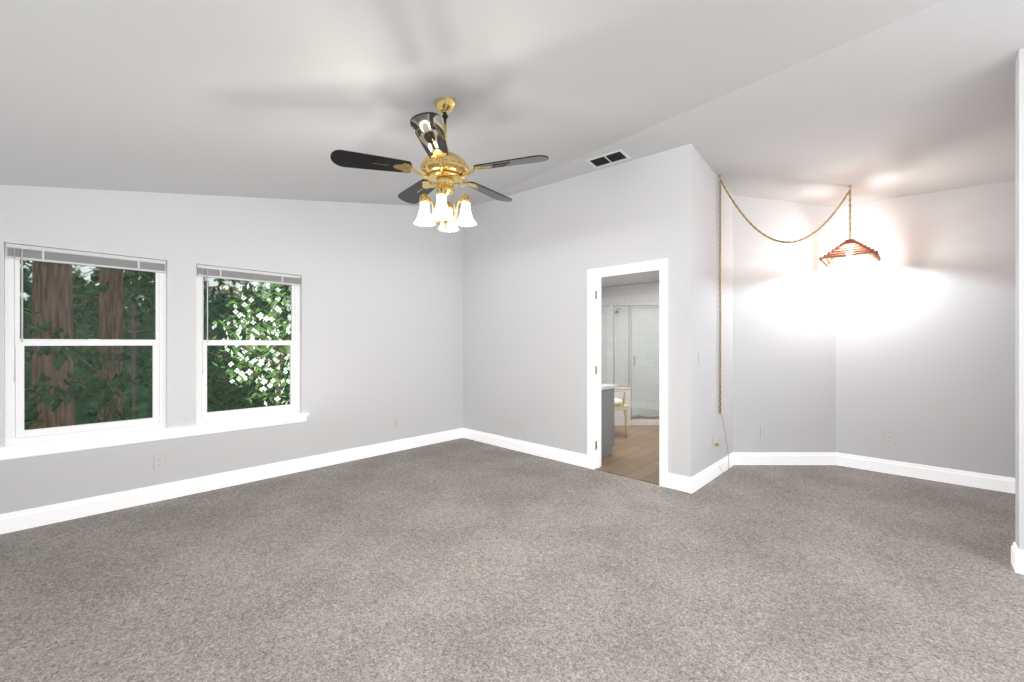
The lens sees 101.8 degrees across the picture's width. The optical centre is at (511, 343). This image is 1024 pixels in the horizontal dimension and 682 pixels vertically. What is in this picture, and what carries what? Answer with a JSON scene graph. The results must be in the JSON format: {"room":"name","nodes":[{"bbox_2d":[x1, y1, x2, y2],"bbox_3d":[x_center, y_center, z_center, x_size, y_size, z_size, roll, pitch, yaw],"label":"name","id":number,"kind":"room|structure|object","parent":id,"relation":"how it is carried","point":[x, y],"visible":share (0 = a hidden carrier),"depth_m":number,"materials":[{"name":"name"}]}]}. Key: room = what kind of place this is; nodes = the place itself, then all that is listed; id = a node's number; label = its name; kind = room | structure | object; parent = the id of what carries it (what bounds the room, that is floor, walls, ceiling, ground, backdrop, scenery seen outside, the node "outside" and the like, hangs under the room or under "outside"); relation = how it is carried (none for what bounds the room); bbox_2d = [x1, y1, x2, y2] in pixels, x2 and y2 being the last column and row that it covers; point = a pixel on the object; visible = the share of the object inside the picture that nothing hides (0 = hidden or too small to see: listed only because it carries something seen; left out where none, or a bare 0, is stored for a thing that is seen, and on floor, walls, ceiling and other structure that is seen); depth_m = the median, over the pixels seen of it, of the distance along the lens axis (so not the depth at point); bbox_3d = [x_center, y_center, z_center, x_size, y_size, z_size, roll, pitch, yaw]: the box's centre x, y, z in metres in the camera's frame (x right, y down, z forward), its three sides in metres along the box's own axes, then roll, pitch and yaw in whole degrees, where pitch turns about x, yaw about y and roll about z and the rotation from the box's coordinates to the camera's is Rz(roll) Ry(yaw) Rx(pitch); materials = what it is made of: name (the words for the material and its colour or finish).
{"room":"empty bedroom","nodes":[
{"label":"empty bedroom","id":0,"kind":"room"},
{"bbox_2d":[0,185,462,514],"bbox_3d":[-1.373,-0.445,5.319,0.150,3.550,8.900,0,0,44],"label":"wall","id":1,"kind":"structure","parent":0,"point":[381,318],"depth_m":4.29,"materials":[{"name":"white paint"}]},
{"bbox_2d":[0,243,308,459],"bbox_3d":[-2.917,0.050,3.669,0.160,1.530,2.100,0,0,44],"label":"window","id":2,"kind":"structure","parent":1,"relation":"in","point":[16,433],"depth_m":3.25,"materials":[{"name":"white plastic"}]},
{"bbox_2d":[6,243,165,382],"bbox_3d":[-3.280,-0.216,3.262,0.049,0.990,0.874,0,0,44],"label":"window blind","id":3,"kind":"object","parent":2,"relation":"attached to","point":[34,253],"visible":0.92,"depth_m":3.17,"materials":[{"name":"grey plastic"}]},
{"bbox_2d":[154,455,164,469],"bbox_3d":[-2.985,1.005,3.526,0.009,0.119,0.075,0,0,44],"label":"electrical outlet","id":4,"kind":"object","parent":1,"relation":"attached to","point":[159,461],"visible":1,"depth_m":3.52,"materials":[{"name":"white plastic"}]},
{"bbox_2d":[196,268,299,424],"bbox_3d":[-2.570,0.007,4.091,0.074,1.445,0.890,0,0,44],"label":"window","id":5,"kind":"structure","parent":1,"relation":"in","point":[203,416],"depth_m":4.04,"materials":[{"name":"white plastic"}]},
{"bbox_2d":[196,264,300,374],"bbox_3d":[-2.525,-0.216,4.048,0.049,0.990,0.874,0,0,44],"label":"window blind","id":6,"kind":"object","parent":5,"relation":"attached to","point":[207,271],"visible":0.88,"depth_m":3.96,"materials":[{"name":"grey plastic"}]},
{"bbox_2d":[395,418,400,427],"bbox_3d":[-1.412,0.985,5.163,0.009,0.119,0.075,0,0,44],"label":"electrical outlet","id":7,"kind":"object","parent":1,"relation":"attached to","point":[397,422],"visible":1,"depth_m":5.16,"materials":[{"name":"white plastic"}]},
{"bbox_2d":[0,438,1023,681],"bbox_3d":[0.533,1.390,2.504,7.100,0.120,7.780,0,0,44],"label":"floor","id":8,"kind":"structure","parent":0,"point":[462,560],"depth_m":2.34,"materials":[{"name":"grey carpet"}]},
{"bbox_2d":[0,0,1023,207],"bbox_3d":[0.519,-1.509,2.489,6.700,1.231,7.340,0,0,44],"label":"ceiling","id":9,"kind":"structure","parent":0,"point":[824,102],"depth_m":2.50,"materials":[{"name":"white paint"}]},
{"bbox_2d":[330,97,548,231],"bbox_3d":[-0.410,-1.111,2.613,1.241,0.803,1.235,0,0,44],"label":"ceiling fan","id":10,"kind":"object","parent":9,"relation":"hanging from","point":[443,170],"visible":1,"depth_m":2.48,"materials":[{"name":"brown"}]},
{"bbox_2d":[585,149,630,168],"bbox_3d":[0.953,-1.833,4.132,0.401,0.049,0.199,0,0,44],"label":"ceiling vent","id":11,"kind":"object","parent":9,"relation":"in","point":[610,158],"visible":1,"depth_m":4.12,"materials":[{"name":"white metal"}]},
{"bbox_2d":[715,175,880,474],"bbox_3d":[2.818,-0.190,4.163,1.264,3.019,1.126,0,0,44],"label":"pendant lamp","id":12,"kind":"object","parent":9,"relation":"hanging from","point":[847,249],"visible":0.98,"depth_m":4.15,"materials":[{"name":"gold metal"}]},
{"bbox_2d":[463,144,695,477],"bbox_3d":[0.493,-0.445,4.858,3.180,3.550,0.120,0,0,44],"label":"wall","id":13,"kind":"structure","parent":0,"point":[531,257],"depth_m":4.69,"materials":[{"name":"white paint"}]},
{"bbox_2d":[502,414,505,422],"bbox_3d":[-0.107,0.960,5.345,0.075,0.119,0.009,0,0,44],"label":"electrical outlet","id":14,"kind":"object","parent":13,"relation":"attached to","point":[503,418],"visible":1,"depth_m":5.34,"materials":[{"name":"white plastic"}]},
{"bbox_2d":[0,428,1023,574],"bbox_3d":[0.533,1.262,2.504,6.500,0.135,7.180,0,0,44],"label":"baseboard","id":15,"kind":"structure","parent":13,"relation":"attached to","point":[34,517],"depth_m":4.06,"materials":[{"name":"white wood"}]},
{"bbox_2d":[520,417,524,426],"bbox_3d":[0.124,0.960,5.123,0.075,0.119,0.009,0,0,44],"label":"electrical outlet","id":16,"kind":"object","parent":13,"relation":"attached to","point":[522,421],"visible":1,"depth_m":5.11,"materials":[{"name":"white plastic"}]},
{"bbox_2d":[587,259,666,486],"bbox_3d":[1.171,0.271,4.207,0.870,2.118,0.158,0,0,44],"label":"door frame","id":17,"kind":"structure","parent":13,"relation":"attached to","point":[594,276],"depth_m":4.40,"materials":[{"name":"white wood"}]},
{"bbox_2d":[595,416,658,484],"bbox_3d":[1.586,1.337,6.082,3.060,0.026,3.400,0,0,44],"label":"floor","id":18,"kind":"structure","parent":0,"point":[635,454],"depth_m":4.97,"materials":[{"name":"brown wood"}]},
{"bbox_2d":[601,388,613,458],"bbox_3d":[0.939,0.930,4.929,0.339,0.800,0.560,0,0,44],"label":"base cabinet","id":19,"kind":"object","parent":18,"relation":"on","point":[607,417],"depth_m":4.87,"materials":[{"name":"grey paint"}]},
{"bbox_2d":[601,384,616,387],"bbox_3d":[0.597,0.512,5.258,1.305,0.035,0.570,0,0,44],"label":"countertop","id":20,"kind":"structure","parent":19,"relation":"on","point":[602,385],"depth_m":4.93,"materials":[{"name":"white stone"}]},
{"bbox_2d":[614,390,628,436],"bbox_3d":[1.318,0.796,6.062,0.575,1.070,0.530,0,0,-16],"label":"chair","id":21,"kind":"object","parent":18,"relation":"on","point":[619,405],"visible":0.1,"depth_m":5.89,"materials":[{"name":"beige wood"}]},
{"bbox_2d":[601,289,658,425],"bbox_3d":[1.912,0.180,7.244,1.905,2.300,1.258,0,0,44],"label":"shower enclosure","id":22,"kind":"object","parent":18,"relation":"on","point":[630,343],"visible":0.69,"depth_m":7.62,"materials":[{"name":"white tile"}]},
{"bbox_2d":[601,282,658,294],"bbox_3d":[2.859,-0.445,7.321,3.180,3.550,0.150,0,0,44],"label":"wall","id":23,"kind":"structure","parent":0,"point":[633,288],"depth_m":7.82,"materials":[{"name":"white paint"}]},
{"bbox_2d":[601,270,658,287],"bbox_3d":[1.628,-1.170,6.112,3.180,0.120,3.400,0,0,44],"label":"ceiling","id":24,"kind":"structure","parent":0,"point":[633,278],"depth_m":7.19,"materials":[{"name":"white paint"}]},
{"bbox_2d":[696,150,732,473],"bbox_3d":[2.826,-0.445,5.078,0.120,3.550,3.430,0,0,44],"label":"wall","id":25,"kind":"structure","parent":0,"point":[709,423],"depth_m":4.11,"materials":[{"name":"white paint"}]},
{"bbox_2d":[698,353,701,365],"bbox_3d":[1.748,0.145,3.861,0.012,0.119,0.075,0,0,44],"label":"light switch","id":26,"kind":"object","parent":25,"relation":"attached to","point":[699,359],"visible":0.98,"depth_m":3.85,"materials":[{"name":"white plastic"}]},
{"bbox_2d":[714,436,716,448],"bbox_3d":[2.031,0.983,4.157,0.009,0.119,0.075,0,0,44],"label":"electrical outlet","id":27,"kind":"object","parent":25,"relation":"attached to","point":[715,439],"visible":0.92,"depth_m":4.15,"materials":[{"name":"white plastic"}]},
{"bbox_2d":[733,195,835,452],"bbox_3d":[2.996,-0.445,4.636,1.232,3.550,0.120,0,0,0],"label":"wall","id":28,"kind":"structure","parent":0,"point":[784,343],"depth_m":4.58,"materials":[{"name":"white paint"}]},
{"bbox_2d":[760,427,766,437],"bbox_3d":[2.769,0.975,4.572,0.075,0.119,0.009,0,0,0],"label":"outlet","id":29,"kind":"object","parent":28,"relation":"attached to","point":[763,432],"visible":1,"depth_m":4.57,"materials":[{"name":"white plastic"}]},
{"bbox_2d":[836,180,1014,477],"bbox_3d":[4.540,-0.445,3.716,2.700,3.550,0.120,0,0,44],"label":"wall","id":30,"kind":"structure","parent":0,"point":[925,339],"depth_m":4.06,"materials":[{"name":"white paint"}]},
{"bbox_2d":[885,432,894,444],"bbox_3d":[3.872,0.974,4.268,0.075,0.119,0.009,0,0,44],"label":"outlet","id":31,"kind":"object","parent":30,"relation":"attached to","point":[890,438],"visible":1,"depth_m":4.26,"materials":[{"name":"white plastic"}]},
{"bbox_2d":[1015,48,1023,549],"bbox_3d":[3.511,-0.445,1.959,1.450,3.550,0.120,0,0,44],"label":"wall","id":32,"kind":"structure","parent":0,"point":[1019,302],"depth_m":2.42,"materials":[{"name":"white paint"}]},
{"label":"outside","id":33,"kind":"structure","parent":0,"visible":0},
{"bbox_2d":[20,260,290,428],"bbox_3d":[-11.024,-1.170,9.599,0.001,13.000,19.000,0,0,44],"label":"forest","id":34,"kind":"object","parent":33,"point":[132,351],"depth_m":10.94,"materials":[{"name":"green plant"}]},
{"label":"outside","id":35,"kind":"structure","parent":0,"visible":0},
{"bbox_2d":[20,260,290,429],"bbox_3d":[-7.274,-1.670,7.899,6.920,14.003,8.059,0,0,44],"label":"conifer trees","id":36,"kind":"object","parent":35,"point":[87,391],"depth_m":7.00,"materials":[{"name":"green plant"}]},
{"bbox_2d":[203,282,290,405],"bbox_3d":[-3.644,2.159,6.491,1.827,6.344,1.865,0,0,44],"label":"tree","id":37,"kind":"object","parent":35,"point":[278,356],"depth_m":6.24,"materials":[{"name":"green plant"}]}
]}

